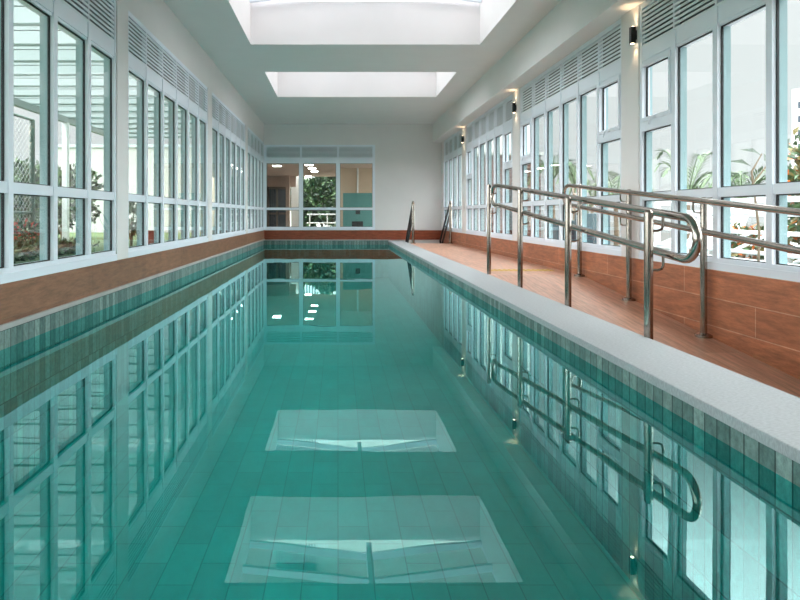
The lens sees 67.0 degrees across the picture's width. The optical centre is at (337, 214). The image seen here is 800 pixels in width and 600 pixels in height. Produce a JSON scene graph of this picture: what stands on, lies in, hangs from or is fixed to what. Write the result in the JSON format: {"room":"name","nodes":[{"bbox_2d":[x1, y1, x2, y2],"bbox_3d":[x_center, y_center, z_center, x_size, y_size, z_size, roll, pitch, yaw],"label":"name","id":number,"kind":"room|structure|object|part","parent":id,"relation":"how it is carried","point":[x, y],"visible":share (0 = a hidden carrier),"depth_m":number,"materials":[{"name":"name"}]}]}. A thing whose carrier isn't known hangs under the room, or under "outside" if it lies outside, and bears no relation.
{"room":"indoor swimming pool","nodes":[
{"label":"indoor swimming pool","id":0,"kind":"room"},
{"bbox_2d":[14,228,212,263],"bbox_3d":[-30.971,1.025,40.000,58.059,0.650,100.000,0,0,0],"label":"garden","id":1,"kind":"object","parent":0,"point":[95,237],"depth_m":16.47,"materials":[{"name":"green plant"}]},
{"bbox_2d":[14,113,34,231],"bbox_3d":[-6.600,-0.688,7.251,0.105,2.784,11.508,0,0,0],"label":"fence","id":2,"kind":"object","parent":1,"relation":"on","point":[31,212],"visible":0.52,"depth_m":12.88,"materials":[{"name":"metal"}]},
{"bbox_3d":[-6.600,-0.050,7.250,0.060,0.060,11.500,0,0,0],"label":"rail","id":3,"kind":"part","parent":2,"relation":"part of","materials":[{"name":"white metal"}]},
{"bbox_3d":[-6.600,-2.050,7.250,0.060,0.060,11.500,0,0,0],"label":"rail","id":4,"kind":"part","parent":2,"relation":"part of","materials":[{"name":"white metal"}]},
{"bbox_3d":[-6.600,-0.675,12.950,0.105,2.750,0.110,0,0,0],"label":"post","id":5,"kind":"part","parent":2,"relation":"part of","materials":[{"name":"white metal"}]},
{"bbox_2d":[14,235,39,262],"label":"plant","id":6,"kind":"object","parent":1,"relation":"on","point":[24,254],"depth_m":9.12,"materials":[{"name":"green plant"}]},
{"bbox_2d":[14,156,39,223],"bbox_3d":[-8.335,-0.408,14.875,2.520,2.217,2.502,0,0,0],"label":"shrub","id":7,"kind":"object","parent":1,"relation":"on","point":[37,178],"visible":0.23,"depth_m":14.71,"materials":[{"name":"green plant"}]},
{"bbox_2d":[14,218,39,248],"bbox_3d":[-5.938,0.376,11.528,0.834,0.654,1.574,0,0,0],"label":"bush","id":8,"kind":"object","parent":1,"relation":"on","point":[19,233],"visible":0.5,"depth_m":11.26,"materials":[{"name":"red plant"}]},
{"bbox_2d":[58,237,75,256],"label":"plant","id":9,"kind":"object","parent":1,"relation":"on","point":[64,247],"depth_m":10.34,"materials":[{"name":"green plant"}]},
{"bbox_2d":[35,160,103,237],"bbox_3d":[-8.197,-0.512,17.937,2.725,2.425,2.738,0,0,0],"label":"shrub","id":10,"kind":"object","parent":1,"relation":"on","point":[72,179],"visible":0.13,"depth_m":17.81,"materials":[{"name":"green plant"}]},
{"bbox_2d":[14,0,212,240],"bbox_3d":[-4.111,-0.780,8.300,4.300,2.960,18.600,0,0,0],"label":"canopy","id":11,"kind":"object","parent":1,"relation":"on","point":[26,22],"visible":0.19,"depth_m":10.58,"materials":[{"name":"paint"}]},
{"bbox_2d":[58,144,212,232],"bbox_3d":[-7.100,-1.060,24.150,8.900,3.520,0.400,0,0,0],"label":"wall","id":12,"kind":"structure","parent":1,"relation":"on","point":[97,150],"depth_m":24.00,"materials":[{"name":"paint"}]},
{"bbox_2d":[129,202,148,246],"bbox_3d":[-4.334,0.141,12.607,0.660,1.120,0.704,0,0,25],"label":"shrub","id":13,"kind":"object","parent":1,"relation":"on","point":[132,209],"visible":0.38,"depth_m":12.54,"materials":[{"name":"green plant"}]},
{"bbox_3d":[-4.346,0.307,12.618,0.381,0.788,0.366,0,0,0],"label":"stem","id":14,"kind":"part","parent":13,"relation":"part of","materials":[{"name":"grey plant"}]},
{"bbox_2d":[148,230,153,243],"bbox_3d":[-4.519,0.537,14.500,0.360,0.325,0.360,0,0,0],"label":"planter","id":15,"kind":"object","parent":1,"relation":"on","point":[150,232],"visible":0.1,"depth_m":14.34,"materials":[{"name":"red brick"}]},
{"bbox_2d":[116,0,127,259],"bbox_3d":[-1.780,-0.672,4.825,0.102,2.055,0.250,0,0,0],"label":"pillar","id":16,"kind":"structure","parent":0,"point":[121,9],"depth_m":4.79,"materials":[{"name":"white paint"}]},
{"bbox_2d":[120,0,263,141],"bbox_3d":[-1.841,0.029,5.960,0.200,4.341,16.320,0,0,0],"label":"wall","id":17,"kind":"structure","parent":0,"point":[156,16],"depth_m":7.03,"materials":[{"name":"white paint"}]},
{"bbox_2d":[0,0,116,283],"bbox_3d":[-1.776,-0.672,3.185,0.094,2.055,3.030,0,0,0],"label":"window","id":18,"kind":"structure","parent":17,"relation":"in","point":[92,23],"depth_m":3.71,"materials":[{"name":"white metal"}]},
{"bbox_2d":[0,230,263,324],"bbox_3d":[-1.743,0.460,5.960,0.020,0.210,16.320,0,0,0],"label":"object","id":19,"kind":"structure","parent":17,"relation":"attached to","point":[19,299],"depth_m":4.24,"materials":[{"name":"brown wood"}]},
{"bbox_2d":[128,10,207,257],"bbox_3d":[-1.776,-0.672,6.475,0.094,2.055,3.050,0,0,0],"label":"window","id":20,"kind":"structure","parent":17,"relation":"in","point":[154,67],"depth_m":6.09,"materials":[{"name":"white metal"}]},
{"bbox_2d":[212,92,245,240],"bbox_3d":[-1.776,-0.672,9.750,0.094,2.055,3.000,0,0,0],"label":"window","id":21,"kind":"structure","parent":17,"relation":"in","point":[228,204],"depth_m":9.73,"materials":[{"name":"white metal"}]},
{"bbox_2d":[248,128,263,232],"bbox_3d":[-1.776,-0.672,12.810,0.094,2.055,2.620,0,0,0],"label":"window","id":22,"kind":"structure","parent":17,"relation":"in","point":[255,144],"depth_m":12.98,"materials":[{"name":"white metal"}]},
{"bbox_3d":[-1.766,-0.696,12.810,0.006,1.039,0.476,0,0,0],"label":"pane","id":23,"kind":"part","parent":22,"relation":"part of","materials":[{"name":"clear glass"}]},
{"bbox_3d":[-1.766,-0.696,13.334,0.006,1.039,0.476,0,0,0],"label":"pane","id":24,"kind":"part","parent":22,"relation":"part of","materials":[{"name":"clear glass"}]},
{"bbox_3d":[-1.766,-0.696,13.854,0.006,1.039,0.468,0,0,0],"label":"pane","id":25,"kind":"part","parent":22,"relation":"part of","materials":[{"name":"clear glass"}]},
{"bbox_2d":[207,88,211,241],"bbox_3d":[-1.780,-0.672,8.125,0.102,2.055,0.250,0,0,0],"label":"pillar","id":26,"kind":"structure","parent":0,"point":[209,236],"depth_m":8.07,"materials":[{"name":"white paint"}]},
{"bbox_2d":[245,124,247,233],"bbox_3d":[-1.780,-0.672,11.375,0.102,2.055,0.250,0,0,0],"label":"pillar","id":27,"kind":"structure","parent":0,"point":[246,126],"depth_m":11.34,"materials":[{"name":"white paint"}]},
{"bbox_2d":[267,175,295,226],"bbox_3d":[-1.960,-0.360,17.910,1.080,1.920,7.180,0,0,0],"label":"wall","id":28,"kind":"structure","parent":0,"point":[287,181],"depth_m":20.20,"materials":[{"name":"beige paint"}]},
{"bbox_2d":[267,187,285,226],"bbox_3d":[-2.010,-0.175,20.207,0.780,1.550,0.105,0,0,0],"label":"door","id":29,"kind":"structure","parent":28,"relation":"in","point":[276,196],"depth_m":20.22,"materials":[{"name":"brown metal"}]},
{"bbox_3d":[-2.200,-0.195,20.225,0.240,1.350,0.010,0,0,0],"label":"pane","id":30,"kind":"part","parent":29,"relation":"part of","materials":[{"name":"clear glass"}]},
{"bbox_3d":[-1.850,-0.195,20.225,0.340,1.350,0.010,0,0,0],"label":"pane","id":31,"kind":"part","parent":29,"relation":"part of","materials":[{"name":"clear glass"}]},
{"bbox_2d":[267,164,371,176],"bbox_3d":[0.000,-1.410,17.460,5.200,0.180,6.280,0,0,0],"label":"ceiling","id":32,"kind":"structure","parent":0,"point":[325,170],"depth_m":17.41,"materials":[{"name":"beige paint"}]},
{"bbox_2d":[0,312,645,599],"bbox_3d":[-0.282,1.555,6.010,3.117,0.150,16.420,0,0,0],"label":"floor","id":33,"kind":"structure","parent":0,"point":[289,455],"depth_m":3.23,"materials":[{"name":"teal tile"}]},
{"bbox_2d":[264,124,440,242],"bbox_3d":[0.353,0.029,14.220,4.588,4.341,0.200,0,0,0],"label":"wall","id":34,"kind":"structure","parent":0,"point":[407,159],"depth_m":14.12,"materials":[{"name":"white paint"}]},
{"bbox_2d":[264,145,374,229],"bbox_3d":[-0.434,-0.647,14.155,2.613,2.005,0.094,0,0,0],"label":"window","id":35,"kind":"structure","parent":34,"relation":"in","point":[273,154],"depth_m":14.12,"materials":[{"name":"white metal"}]},
{"bbox_2d":[264,230,441,239],"bbox_3d":[0.353,0.470,14.122,4.188,0.220,0.020,0,0,0],"label":"trim","id":36,"kind":"structure","parent":34,"relation":"attached to","point":[268,234],"depth_m":14.11,"materials":[{"name":"red wood"}]},
{"bbox_2d":[340,168,371,226],"bbox_3d":[1.230,-0.360,19.180,2.340,1.920,4.640,0,0,0],"label":"wall","id":37,"kind":"structure","parent":0,"point":[352,180],"depth_m":16.90,"materials":[{"name":"beige paint"}]},
{"bbox_2d":[164,0,560,123],"bbox_3d":[0.350,-2.416,6.060,4.700,0.549,16.520,0,0,0],"label":"ceiling","id":38,"kind":"structure","parent":0,"point":[291,62],"depth_m":7.86,"materials":[{"name":"white paint"}]},
{"bbox_2d":[250,0,481,2],"bbox_3d":[0.343,-2.769,6.652,3.075,0.258,1.865,0,0,0],"label":"window","id":39,"kind":"structure","parent":38,"relation":"attached to","point":[251,1],"depth_m":7.44,"materials":[{"name":"white metal"}]},
{"bbox_2d":[0,240,799,599],"bbox_3d":[-0.188,1.037,5.960,3.407,0.886,16.620,0,0,0],"label":"wall","id":40,"kind":"structure","parent":0,"point":[688,505],"depth_m":2.93,"materials":[{"name":"teal tile"}]},
{"bbox_2d":[0,239,264,330],"bbox_3d":[-1.736,0.579,5.960,0.034,0.030,16.320,0,0,0],"label":"trim","id":41,"kind":"structure","parent":40,"relation":"on","point":[14,323],"depth_m":4.22,"materials":[{"name":"stone"}]},
{"bbox_2d":[75,245,507,320],"bbox_3d":[-0.277,0.698,5.960,2.923,0.001,16.296,0,0,0],"label":"water","id":42,"kind":"object","parent":40,"relation":"in","point":[264,278],"visible":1,"depth_m":5.78,"materials":[{"name":"teal liquid"}]},
{"bbox_2d":[265,240,388,240],"bbox_3d":[-0.261,0.589,14.115,2.921,0.022,0.034,0,0,0],"label":"trim","id":43,"kind":"structure","parent":40,"relation":"on","point":[265,240],"depth_m":14.10,"materials":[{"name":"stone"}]},
{"bbox_2d":[388,241,799,463],"bbox_3d":[1.347,0.618,5.960,0.343,0.036,16.320,0,0,0],"label":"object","id":44,"kind":"structure","parent":40,"relation":"on","point":[769,415],"depth_m":2.39,"materials":[{"name":"grey stone"}]},
{"bbox_2d":[441,141,443,229],"bbox_3d":[2.541,-0.677,13.995,0.212,2.065,0.250,0,0,0],"label":"pillar corner","id":45,"kind":"structure","parent":0,"point":[442,143],"depth_m":13.98,"materials":[{"name":"white paint"}]},
{"bbox_2d":[462,126,465,233],"bbox_3d":[2.486,-0.677,11.615,0.102,2.065,0.370,0,0,0],"label":"pillar","id":46,"kind":"structure","parent":0,"point":[464,127],"depth_m":11.55,"materials":[{"name":"white paint"}]},
{"bbox_2d":[512,88,519,240],"bbox_3d":[2.486,-0.677,8.215,0.102,2.065,0.330,0,0,0],"label":"pillar","id":47,"kind":"structure","parent":0,"point":[516,94],"depth_m":8.23,"materials":[{"name":"white paint"}]},
{"bbox_2d":[512,102,515,112],"bbox_3d":[2.410,-1.468,8.200,0.050,0.140,0.040,0,0,0],"label":"wall lamp","id":48,"kind":"object","parent":47,"relation":"attached to","point":[513,103],"visible":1,"depth_m":8.18,"materials":[{"name":"black metal"}]},
{"bbox_2d":[433,0,646,142],"bbox_3d":[2.614,0.029,6.060,0.767,4.341,16.520,0,0,0],"label":"ceiling beam","id":49,"kind":"structure","parent":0,"point":[570,24],"depth_m":6.84,"materials":[{"name":"white paint"}]},
{"bbox_2d":[439,129,461,243],"bbox_3d":[2.425,-0.150,12.886,0.209,3.100,2.172,0,0,0],"label":"window","id":50,"kind":"structure","parent":49,"relation":"in","point":[452,145],"depth_m":12.81,"materials":[{"name":"white metal"}]},
{"bbox_3d":[2.375,0.408,13.316,0.044,0.898,1.312,0,0,0],"label":"rail","id":51,"kind":"part","parent":50,"relation":"part of","materials":[{"name":"silver metal"}]},
{"bbox_3d":[2.375,0.551,13.289,0.110,1.698,1.367,0,0,0],"label":"handrail","id":52,"kind":"part","parent":50,"relation":"part of","materials":[{"name":"silver metal"}]},
{"bbox_3d":[2.375,0.180,12.660,0.058,0.840,0.060,0,0,0],"label":"post","id":53,"kind":"part","parent":50,"relation":"part of","materials":[{"name":"silver metal"}]},
{"bbox_2d":[466,94,511,239],"bbox_3d":[2.459,-0.672,9.905,0.139,2.055,3.050,0,0,0],"label":"window","id":54,"kind":"structure","parent":49,"relation":"in","point":[496,122],"depth_m":9.88,"materials":[{"name":"white metal"}]},
{"bbox_3d":[2.481,-0.941,11.172,0.096,0.541,0.452,0,0,0],"label":"sash","id":55,"kind":"part","parent":54,"relation":"part of","materials":[{"name":"white metal"}]},
{"bbox_3d":[2.481,-0.941,8.638,0.096,0.541,0.452,0,0,0],"label":"sash","id":56,"kind":"part","parent":54,"relation":"part of","materials":[{"name":"white metal"}]},
{"bbox_2d":[520,19,620,255],"bbox_3d":[2.459,-0.672,6.605,0.139,2.055,2.890,0,0,0],"label":"window","id":57,"kind":"structure","parent":49,"relation":"in","point":[595,65],"depth_m":6.32,"materials":[{"name":"white metal"}]},
{"bbox_3d":[2.481,-0.941,7.805,0.096,0.541,0.426,0,0,0],"label":"sash","id":58,"kind":"part","parent":57,"relation":"part of","materials":[{"name":"white metal"}]},
{"bbox_3d":[2.481,-0.941,5.405,0.096,0.541,0.426,0,0,0],"label":"sash","id":59,"kind":"part","parent":57,"relation":"part of","materials":[{"name":"white metal"}]},
{"bbox_2d":[441,231,799,379],"bbox_3d":[2.447,0.853,5.960,0.024,0.995,16.320,0,0,0],"label":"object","id":60,"kind":"structure","parent":49,"relation":"attached to","point":[758,317],"depth_m":3.87,"materials":[{"name":"brown wood"}]},
{"bbox_2d":[562,0,799,338],"bbox_3d":[2.417,-0.403,4.064,0.224,2.595,4.249,0,0,0],"label":"window","id":61,"kind":"structure","parent":49,"relation":"in","point":[667,27],"depth_m":3.89,"materials":[{"name":"white metal"}]},
{"bbox_3d":[2.395,0.149,5.950,0.042,0.912,0.042,0,0,0],"label":"post","id":62,"kind":"part","parent":61,"relation":"part of","materials":[{"name":"silver metal"}]},
{"bbox_3d":[2.395,0.244,4.940,0.042,0.912,0.042,0,0,0],"label":"post","id":63,"kind":"part","parent":61,"relation":"part of","materials":[{"name":"silver metal"}]},
{"bbox_3d":[2.412,-0.733,4.613,0.043,0.070,0.060,0,0,0],"label":"handle","id":64,"kind":"part","parent":61,"relation":"part of","materials":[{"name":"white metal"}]},
{"bbox_3d":[2.481,-0.941,4.613,0.096,0.541,0.431,0,0,0],"label":"sash","id":65,"kind":"part","parent":61,"relation":"part of","materials":[{"name":"white metal"}]},
{"bbox_3d":[2.376,0.290,4.375,0.142,1.209,3.628,0,0,0],"label":"handrail","id":66,"kind":"part","parent":61,"relation":"part of","materials":[{"name":"silver metal"}]},
{"bbox_3d":[2.325,-0.041,4.375,0.039,0.547,3.628,0,0,0],"label":"rail","id":67,"kind":"part","parent":61,"relation":"part of","materials":[{"name":"silver metal"}]},
{"bbox_3d":[2.395,0.340,3.930,0.042,0.912,0.042,0,0,0],"label":"post","id":68,"kind":"part","parent":61,"relation":"part of","materials":[{"name":"silver metal"}]},
{"bbox_2d":[410,243,799,397],"bbox_3d":[1.983,0.952,5.260,0.928,0.703,14.920,0,0,0],"label":"floor","id":69,"kind":"structure","parent":0,"point":[588,296],"depth_m":4.63,"materials":[{"name":"brown wood"}]},
{"bbox_2d":[487,184,701,339],"bbox_3d":[1.565,0.287,4.447,0.112,1.202,3.583,0,0,0],"label":"handrail","id":70,"kind":"object","parent":69,"relation":"on","point":[647,246],"visible":0.97,"depth_m":3.53,"materials":[{"name":"silver metal"}]},
{"bbox_3d":[1.530,0.144,6.080,0.042,0.912,0.042,0,0,0],"label":"post","id":71,"kind":"part","parent":70,"relation":"part of","materials":[{"name":"silver metal"}]},
{"bbox_3d":[1.530,0.235,5.040,0.042,0.912,0.042,0,0,0],"label":"post","id":72,"kind":"part","parent":70,"relation":"part of","materials":[{"name":"silver metal"}]},
{"bbox_3d":[1.530,0.334,3.990,0.042,0.912,0.042,0,0,0],"label":"post","id":73,"kind":"part","parent":70,"relation":"part of","materials":[{"name":"silver metal"}]},
{"bbox_3d":[1.602,-0.045,4.447,0.039,0.538,3.583,0,0,0],"label":"rail","id":74,"kind":"part","parent":70,"relation":"part of","materials":[{"name":"silver metal"}]},
{"bbox_3d":[1.530,0.432,2.956,0.042,0.912,0.042,0,0,0],"label":"post","id":75,"kind":"part","parent":70,"relation":"part of","materials":[{"name":"silver metal"}]},
{"bbox_2d":[461,222,794,249],"bbox_3d":[31.323,1.200,40.000,57.353,0.300,100.000,0,0,0],"label":"terrace","id":76,"kind":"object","parent":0,"point":[665,234],"depth_m":38.18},
{"bbox_2d":[471,152,543,236],"bbox_3d":[7.242,-0.780,26.500,2.600,3.660,3.200,0,0,0],"label":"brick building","id":77,"kind":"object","parent":76,"relation":"on","point":[540,153],"visible":0.17,"depth_m":25.00,"materials":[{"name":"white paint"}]},
{"bbox_3d":[7.292,0.000,24.995,0.700,2.100,0.050,0,0,0],"label":"door","id":78,"kind":"part","parent":77,"relation":"part of","materials":[{"name":"paint"}]},
{"bbox_2d":[527,154,575,218],"bbox_3d":[5.470,-0.297,15.519,1.386,2.696,1.660,0,0,0],"label":"palm","id":79,"kind":"object","parent":76,"relation":"on","point":[556,164],"visible":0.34,"depth_m":15.33,"materials":[{"name":"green plant"}]},
{"bbox_2d":[553,220,574,239],"bbox_3d":[4.332,0.575,11.393,0.480,0.950,0.415,0,0,0],"label":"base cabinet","id":80,"kind":"object","parent":76,"relation":"on","point":[555,227],"visible":0.04,"depth_m":11.20,"materials":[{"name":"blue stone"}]},
{"bbox_2d":[556,164,594,219],"bbox_3d":[7.915,-0.332,19.964,1.331,2.765,1.306,0,0,0],"label":"palm","id":81,"kind":"object","parent":76,"relation":"on","point":[588,168],"visible":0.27,"depth_m":19.96,"materials":[{"name":"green plant"}]},
{"bbox_2d":[569,176,611,212],"bbox_3d":[7.383,-0.058,17.455,1.150,2.218,1.215,0,0,0],"label":"palm","id":82,"kind":"object","parent":76,"relation":"on","point":[588,181],"visible":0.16,"depth_m":17.46,"materials":[{"name":"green plant"}]},
{"bbox_2d":[575,213,609,244],"bbox_3d":[4.572,0.510,10.793,0.480,1.080,0.415,0,0,0],"label":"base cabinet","id":83,"kind":"object","parent":76,"relation":"on","point":[591,217],"visible":0.11,"depth_m":10.60,"materials":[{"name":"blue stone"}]},
{"bbox_2d":[587,229,596,242],"bbox_3d":[4.572,0.547,10.592,0.400,0.605,0.015,0,0,0],"label":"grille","id":84,"kind":"object","parent":83,"relation":"attached to","point":[591,239],"depth_m":10.58,"materials":[{"name":"metal"}]},
{"bbox_2d":[587,170,657,245],"bbox_3d":[5.574,0.087,12.005,1.352,1.928,1.383,0,0,-25],"label":"palm","id":85,"kind":"object","parent":76,"relation":"on","point":[616,222],"visible":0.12,"depth_m":11.96,"materials":[{"name":"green plant"}]},
{"bbox_2d":[654,148,712,250],"bbox_3d":[7.642,-0.228,13.060,1.387,2.557,1.378,0,0,0],"label":"palm","id":86,"kind":"object","parent":76,"relation":"on","point":[699,157],"visible":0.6,"depth_m":12.96,"materials":[{"name":"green plant"}]},
{"bbox_2d":[689,178,736,198],"bbox_3d":[9.605,0.032,15.498,1.257,2.038,1.246,0,0,0],"label":"palm","id":87,"kind":"object","parent":76,"relation":"on","point":[708,184],"visible":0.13,"depth_m":15.61,"materials":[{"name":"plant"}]},
{"bbox_2d":[654,196,799,263],"bbox_3d":[4.300,0.437,6.505,0.076,1.227,3.210,0,0,0],"label":"balustrade","id":88,"kind":"object","parent":76,"relation":"on","point":[738,213],"visible":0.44,"depth_m":6.36,"materials":[{"name":"white paint"}]},
{"bbox_3d":[4.300,0.440,8.080,0.060,1.220,0.060,0,0,0],"label":"post","id":89,"kind":"part","parent":88,"relation":"part of","materials":[{"name":"white paint"}]},
{"bbox_3d":[4.300,0.440,7.030,0.060,1.220,0.060,0,0,0],"label":"post","id":90,"kind":"part","parent":88,"relation":"part of","materials":[{"name":"white paint"}]},
{"bbox_3d":[4.300,0.390,6.500,0.044,0.042,3.200,0,0,0],"label":"rail","id":91,"kind":"part","parent":88,"relation":"part of","materials":[{"name":"white metal"}]},
{"bbox_3d":[4.300,0.180,6.500,0.044,0.042,3.200,0,0,0],"label":"rail","id":92,"kind":"part","parent":88,"relation":"part of","materials":[{"name":"white paint"}]},
{"bbox_3d":[4.300,-0.150,6.500,0.056,0.053,3.200,0,0,0],"label":"rail","id":93,"kind":"part","parent":88,"relation":"part of","materials":[{"name":"white paint"}]},
{"bbox_3d":[4.300,-0.020,6.500,0.076,0.072,3.200,0,0,0],"label":"rail","id":94,"kind":"part","parent":88,"relation":"part of","materials":[{"name":"white metal"}]},
{"bbox_3d":[4.300,0.440,5.980,0.060,1.220,0.060,0,0,0],"label":"post","id":95,"kind":"part","parent":88,"relation":"part of","materials":[{"name":"white paint"}]},
{"bbox_2d":[699,166,765,257],"bbox_3d":[7.022,0.118,10.385,1.062,1.866,1.298,0,0,-39],"label":"palm","id":96,"kind":"object","parent":76,"relation":"on","point":[735,179],"visible":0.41,"depth_m":10.22,"materials":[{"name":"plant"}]},
{"bbox_2d":[669,250,799,265],"bbox_3d":[4.100,0.750,6.300,0.260,0.600,3.640,0,0,0],"label":"stone wall","id":97,"kind":"structure","parent":76,"relation":"on","point":[669,250],"depth_m":6.07,"materials":[{"name":"grey stone"}]},
{"bbox_2d":[711,221,763,259],"bbox_3d":[4.821,0.557,7.092,0.720,0.989,0.625,0,0,0],"label":"flowering shrub","id":98,"kind":"object","parent":76,"relation":"on","point":[735,227],"visible":0.14,"depth_m":7.04,"materials":[{"name":"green plant"}]},
{"bbox_2d":[731,138,790,260],"bbox_3d":[3.929,0.167,5.583,0.571,1.766,0.210,0,0,0],"label":"rubber plant","id":99,"kind":"object","parent":76,"relation":"on","point":[788,140],"visible":0.54,"depth_m":5.55,"materials":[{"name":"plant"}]},
{"bbox_3d":[3.948,0.239,5.559,0.262,1.623,0.034,0,0,-4],"label":"stem","id":100,"kind":"part","parent":99,"relation":"part of","materials":[{"name":"grey plant"}]},
{"bbox_2d":[787,126,799,263],"bbox_3d":[5.572,-0.032,6.983,0.928,2.166,1.204,0,0,0],"label":"shrub","id":101,"kind":"object","parent":76,"relation":"on","point":[793,174],"visible":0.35,"depth_m":7.05,"materials":[{"name":"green plant"}]},
{"bbox_2d":[792,89,799,224],"bbox_3d":[50.492,-5.550,59.171,9.000,13.200,10.050,0,0,38],"label":"apartment building","id":102,"kind":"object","parent":76,"relation":"on","point":[795,92],"visible":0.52,"depth_m":57.83,"materials":[{"name":"white concrete"}]},
{"bbox_2d":[621,5,639,258],"bbox_3d":[2.486,-0.677,5.010,0.102,2.065,0.300,0,0,0],"label":"pillar","id":103,"kind":"structure","parent":0,"point":[630,53],"depth_m":5.00,"materials":[{"name":"white paint"}]},
{"bbox_2d":[629,26,636,43],"bbox_3d":[2.410,-1.468,4.900,0.050,0.140,0.040,0,0,0],"label":"wall lamp","id":104,"kind":"object","parent":103,"relation":"attached to","point":[632,30],"visible":1,"depth_m":4.88,"materials":[{"name":"black metal"}]},
{"bbox_2d":[688,251,797,262],"bbox_3d":[7.225,0.935,10.100,5.550,0.330,5.200,0,0,0],"label":"floor","id":105,"kind":"structure","parent":0,"point":[710,252],"depth_m":11.13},
{"bbox_2d":[653,208,747,251],"bbox_3d":[5.475,0.310,8.988,1.869,0.920,0.700,0,0,-38],"label":"sun lounger","id":106,"kind":"object","parent":105,"relation":"on","point":[742,222],"visible":0.14,"depth_m":9.22,"materials":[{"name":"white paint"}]},
{"bbox_3d":[5.242,0.405,8.803,1.115,0.020,0.620,0,0,-38],"label":"seat","id":107,"kind":"part","parent":106,"relation":"part of","materials":[{"name":"white paint"}]},
{"bbox_3d":[5.967,0.137,9.379,0.613,0.575,0.680,0,0,-38],"label":"backrest","id":108,"kind":"part","parent":106,"relation":"part of","materials":[{"name":"white paint"}]},
{"bbox_2d":[734,218,797,262],"bbox_3d":[6.175,0.310,8.338,1.869,0.920,0.700,0,0,-38],"label":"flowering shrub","id":109,"kind":"object","parent":105,"relation":"on","point":[794,244],"visible":0.04,"depth_m":8.04,"materials":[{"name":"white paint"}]},
{"bbox_3d":[0.200,0.675,18.410,5.600,0.150,8.180,0,0,0],"label":"floor","id":110,"kind":"structure","parent":0,"visible":0},
{"bbox_2d":[291,177,298,226],"bbox_3d":[-1.485,-0.450,20.875,0.270,2.100,0.250,0,0,0],"label":"pillar corridor","id":111,"kind":"structure","parent":110,"relation":"on","point":[294,190],"depth_m":20.75,"materials":[{"name":"white paint"}]},
{"bbox_2d":[307,214,335,226],"bbox_3d":[-0.075,0.280,21.200,2.050,0.641,0.044,0,0,0],"label":"guard rail","id":112,"kind":"object","parent":110,"relation":"on","point":[309,222],"visible":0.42,"depth_m":21.19,"materials":[{"name":"white metal"}]},
{"bbox_3d":[-0.075,0.280,21.200,2.050,0.042,0.044,0,0,0],"label":"rail","id":113,"kind":"part","parent":112,"relation":"part of","materials":[{"name":"white paint"}]},
{"bbox_2d":[343,193,371,226],"bbox_3d":[0.520,0.006,16.014,0.774,1.187,0.052,0,0,0],"label":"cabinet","id":114,"kind":"object","parent":110,"relation":"on","point":[351,218],"visible":0.54,"depth_m":16.00,"materials":[{"name":"teal paint"}]},
{"bbox_3d":[0.520,0.250,15.994,0.300,0.160,0.012,0,0,0],"label":"plate","id":115,"kind":"part","parent":114,"relation":"part of","materials":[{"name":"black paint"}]},
{"bbox_3d":[0.353,1.075,52.160,4.588,0.550,75.680,0,0,0],"label":"ground","id":116,"kind":"structure","parent":0,"visible":0},
{"bbox_2d":[290,177,335,226],"bbox_3d":[-1.181,-0.418,24.196,2.355,2.441,2.126,0,0,0],"label":"tree","id":117,"kind":"object","parent":116,"relation":"on","point":[317,192],"visible":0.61,"depth_m":23.75,"materials":[{"name":"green plant"}]},
{"bbox_2d":[305,177,335,226],"bbox_3d":[0.032,-0.862,26.959,3.236,3.329,2.940,0,0,0],"label":"tree","id":118,"kind":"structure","parent":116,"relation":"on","point":[332,180],"depth_m":26.23,"materials":[{"name":"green plant"}]},
{"bbox_2d":[273,0,529,227],"bbox_3d":[2.000,-18.200,39.950,19.000,38.000,10.100,0,0,0],"label":"residential tower","id":119,"kind":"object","parent":116,"relation":"on","point":[528,126],"visible":0.02,"depth_m":36.00,"materials":[{"name":"metal"}]},
{"bbox_3d":[1.983,1.285,13.420,0.928,1.030,1.400,0,0,0],"label":"floor","id":120,"kind":"structure","parent":0,"visible":0},
{"bbox_2d":[405,201,414,243],"bbox_3d":[1.585,0.551,13.289,0.110,1.698,1.367,0,0,0],"label":"handrail","id":121,"kind":"object","parent":120,"relation":"on","point":[411,223],"visible":0.93,"depth_m":12.65,"materials":[{"name":"silver metal"}]},
{"bbox_3d":[1.585,0.178,13.316,0.044,0.898,1.312,0,0,0],"label":"rail","id":122,"kind":"part","parent":121,"relation":"part of","materials":[{"name":"silver metal"}]},
{"bbox_3d":[1.585,0.408,13.316,0.044,0.898,1.312,0,0,0],"label":"rail","id":123,"kind":"part","parent":121,"relation":"part of","materials":[{"name":"silver metal"}]},
{"bbox_3d":[1.585,0.180,12.660,0.058,0.840,0.060,0,0,0],"label":"post","id":124,"kind":"part","parent":121,"relation":"part of","materials":[{"name":"silver metal"}]}
]}

